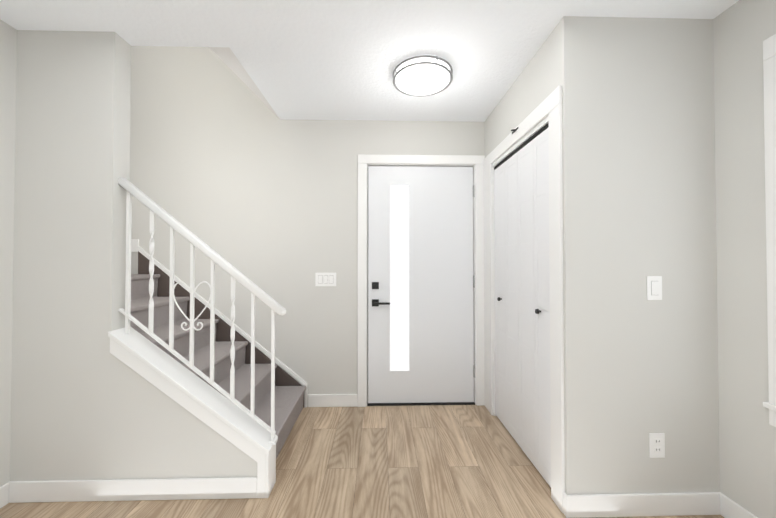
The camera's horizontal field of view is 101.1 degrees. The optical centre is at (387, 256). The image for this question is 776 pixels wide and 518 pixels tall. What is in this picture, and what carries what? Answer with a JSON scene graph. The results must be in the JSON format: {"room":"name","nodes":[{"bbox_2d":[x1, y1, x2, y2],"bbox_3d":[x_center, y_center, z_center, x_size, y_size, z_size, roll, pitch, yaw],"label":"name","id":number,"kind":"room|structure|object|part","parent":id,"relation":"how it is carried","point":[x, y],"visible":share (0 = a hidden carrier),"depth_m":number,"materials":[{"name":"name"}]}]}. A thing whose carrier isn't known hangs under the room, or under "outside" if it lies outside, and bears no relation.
{"room":"entryway","nodes":[
{"label":"entryway","id":0,"kind":"room"},
{"bbox_2d":[0,20,16,486],"bbox_3d":[-1.942,-1.277,-0.716,0.124,5.000,4.770,0,-1,-1],"label":"wall","id":1,"kind":"structure","parent":0,"point":[8,50],"depth_m":1.62,"materials":[{"name":"paint"}]},
{"bbox_2d":[0,483,7,507],"bbox_3d":[-1.874,1.171,-0.748,0.012,0.105,4.770,0,-1,-1],"label":"baseboard","id":2,"kind":"structure","parent":1,"relation":"attached to","point":[3,489],"depth_m":1.60,"materials":[{"name":"white wood"}]},
{"bbox_2d":[10,30,256,480],"bbox_3d":[-1.350,-1.243,1.739,1.430,5.000,0.110,0,-1,-1],"label":"wall","id":3,"kind":"structure","parent":0,"point":[86,404],"depth_m":1.66,"materials":[{"name":"paint"}]},
{"bbox_2d":[8,477,256,502],"bbox_3d":[-1.295,1.204,1.644,1.229,0.105,0.016,0,-1,-1],"label":"baseboard","id":4,"kind":"structure","parent":3,"relation":"attached to","point":[232,487],"depth_m":1.64,"materials":[{"name":"white wood"}]},
{"bbox_2d":[108,326,277,497],"bbox_3d":[-1.028,0.823,1.715,0.822,0.869,0.146,0,-1,-1],"label":"trim","id":5,"kind":"structure","parent":3,"relation":"on","point":[189,391],"depth_m":1.66,"materials":[{"name":"white wood"}]},
{"bbox_2d":[118,177,285,444],"bbox_3d":[-1.003,0.292,1.727,0.899,1.433,0.048,0,-1,-1],"label":"stair railing","id":6,"kind":"object","parent":5,"relation":"on","point":[194,240],"visible":1,"depth_m":1.72,"materials":[{"name":"white metal"}]},
{"bbox_2d":[209,47,279,118],"bbox_3d":[-0.966,-1.310,2.265,0.114,0.270,0.919,0,-1,-1],"label":"wedge","id":7,"kind":"object","parent":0,"point":[227,57],"visible":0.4,"depth_m":2.00,"materials":[{"name":"white paint"}]},
{"bbox_2d":[130,46,484,406],"bbox_3d":[-1.311,-1.228,2.776,6.020,5.000,0.120,0,-1,-1],"label":"wall","id":8,"kind":"structure","parent":0,"point":[230,167],"depth_m":2.71,"materials":[{"name":"paint"}]},
{"bbox_2d":[131,239,306,407],"bbox_3d":[-2.000,0.563,2.665,2.638,1.414,0.016,0,-1,-1],"label":"trim","id":9,"kind":"structure","parent":8,"relation":"attached to","point":[282,376],"depth_m":2.67,"materials":[{"name":"white wood"}]},
{"bbox_2d":[315,273,335,285],"bbox_3d":[-0.528,0.196,2.710,0.176,0.116,0.009,0,-1,-1],"label":"switch plate","id":10,"kind":"object","parent":8,"relation":"attached to","point":[325,279],"visible":1,"depth_m":2.71,"materials":[{"name":"white plastic"}]},
{"bbox_2d":[308,394,356,406],"bbox_3d":[-0.466,1.218,2.697,0.416,0.105,0.012,0,-1,-1],"label":"baseboard","id":11,"kind":"structure","parent":8,"relation":"attached to","point":[314,400],"depth_m":2.69,"materials":[{"name":"white wood"}]},
{"bbox_2d":[357,154,484,406],"bbox_3d":[0.287,0.202,2.787,1.094,2.141,0.138,0,-1,-1],"label":"door frame","id":12,"kind":"structure","parent":8,"relation":"attached to","point":[364,160],"depth_m":2.73,"materials":[{"name":"white wood"}]},
{"bbox_2d":[368,166,474,402],"bbox_3d":[0.292,0.238,2.751,0.926,2.039,0.103,0,-1,-1],"label":"entry door","id":13,"kind":"structure","parent":8,"relation":"in","point":[420,271],"depth_m":2.76,"materials":[{"name":"white paint"}]},
{"bbox_3d":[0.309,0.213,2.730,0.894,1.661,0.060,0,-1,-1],"label":"entry door handle","id":14,"kind":"part","parent":13,"relation":"part of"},
{"bbox_2d":[0,405,723,517],"bbox_3d":[-1.238,1.290,-0.209,6.020,0.120,6.020,0,-1,-1],"label":"floor","id":15,"kind":"structure","parent":0,"point":[444,461],"depth_m":1.82,"materials":[{"name":"wood"}]},
{"bbox_2d":[130,274,305,457],"bbox_3d":[-1.944,-0.057,1.366,2.585,2.618,2.595,0,-1,-1],"label":"stairs","id":16,"kind":"structure","parent":15,"relation":"on","point":[289,404],"depth_m":2.33,"materials":[{"name":"carpet"}]},
{"bbox_2d":[0,0,738,121],"bbox_3d":[-0.123,-1.349,-0.144,3.790,0.280,6.020,0,-1,-1],"label":"ceiling","id":17,"kind":"structure","parent":0,"point":[320,59],"depth_m":1.71,"materials":[{"name":"white paint"}]},
{"bbox_2d":[393,55,452,96],"bbox_3d":[0.221,-1.146,2.048,0.382,0.063,0.382,0,-1,-1],"label":"flush-mount light","id":18,"kind":"object","parent":17,"relation":"attached to","point":[423,75],"visible":1,"depth_m":1.98,"materials":[{"name":"white glass"}]},
{"bbox_2d":[484,34,551,156],"bbox_3d":[0.900,0.044,2.213,0.100,2.440,1.080,0,-1,-1],"label":"wall","id":19,"kind":"structure","parent":0,"point":[529,91],"depth_m":2.04,"materials":[{"name":"paint"}]},
{"bbox_2d":[492,116,548,415],"bbox_3d":[0.902,0.249,2.118,0.100,2.027,0.895,0,-1,-1],"label":"door frame","id":20,"kind":"structure","parent":19,"relation":"attached to","point":[534,132],"depth_m":2.50,"materials":[{"name":"white wood"}]},
{"bbox_2d":[494,127,550,486],"bbox_3d":[0.863,0.275,2.116,0.062,1.947,0.865,0,-1,-1],"label":"closet door","id":21,"kind":"structure","parent":19,"relation":"in","point":[522,313],"depth_m":2.02,"materials":[{"name":"white paint"}]},
{"bbox_2d":[484,85,564,512],"bbox_3d":[0.843,0.210,2.151,0.016,2.107,1.159,0,-1,-1],"label":"trim","id":22,"kind":"structure","parent":19,"relation":"attached to","point":[550,106],"depth_m":1.64,"materials":[{"name":"white wood"}]},
{"bbox_2d":[551,16,719,494],"bbox_3d":[1.302,0.036,1.625,0.875,2.440,0.115,0,-1,-1],"label":"wall","id":23,"kind":"structure","parent":0,"point":[638,156],"depth_m":1.57,"materials":[{"name":"paint"}]},
{"bbox_2d":[563,492,719,517],"bbox_3d":[1.229,1.203,1.552,0.749,0.105,0.027,0,-1,-1],"label":"baseboard","id":24,"kind":"structure","parent":23,"relation":"attached to","point":[645,504],"depth_m":1.54,"materials":[{"name":"white wood"}]},
{"bbox_2d":[647,276,661,299],"bbox_3d":[1.305,0.155,1.561,0.072,0.116,0.009,0,-1,-1],"label":"switch plate","id":25,"kind":"object","parent":23,"relation":"attached to","point":[654,287],"visible":1,"depth_m":1.56,"materials":[{"name":"white plastic"}]},
{"bbox_2d":[649,433,664,457],"bbox_3d":[1.309,0.920,1.551,0.072,0.116,0.008,0,-1,-1],"label":"electrical outlet plate","id":26,"kind":"object","parent":23,"relation":"attached to","point":[657,445],"visible":1,"depth_m":1.55,"materials":[{"name":"white plastic"}]},
{"bbox_2d":[713,0,775,517],"bbox_3d":[1.725,0.011,-0.127,0.117,2.440,5.800,0,-1,-1],"label":"wall","id":27,"kind":"structure","parent":0,"point":[743,30],"depth_m":1.46,"materials":[{"name":"paint"}]},
{"bbox_2d":[720,492,757,517],"bbox_3d":[1.674,1.171,-0.742,0.016,0.105,4.605,0,-1,-1],"label":"baseboard","id":28,"kind":"structure","parent":27,"relation":"attached to","point":[729,508],"depth_m":1.50,"materials":[{"name":"white wood"}]},
{"bbox_2d":[763,34,775,426],"bbox_3d":[1.678,-0.115,0.827,0.130,1.640,1.096,0,-1,-1],"label":"window","id":29,"kind":"structure","parent":27,"relation":"in","point":[769,63],"depth_m":1.34,"materials":[{"name":"white"}]}
]}

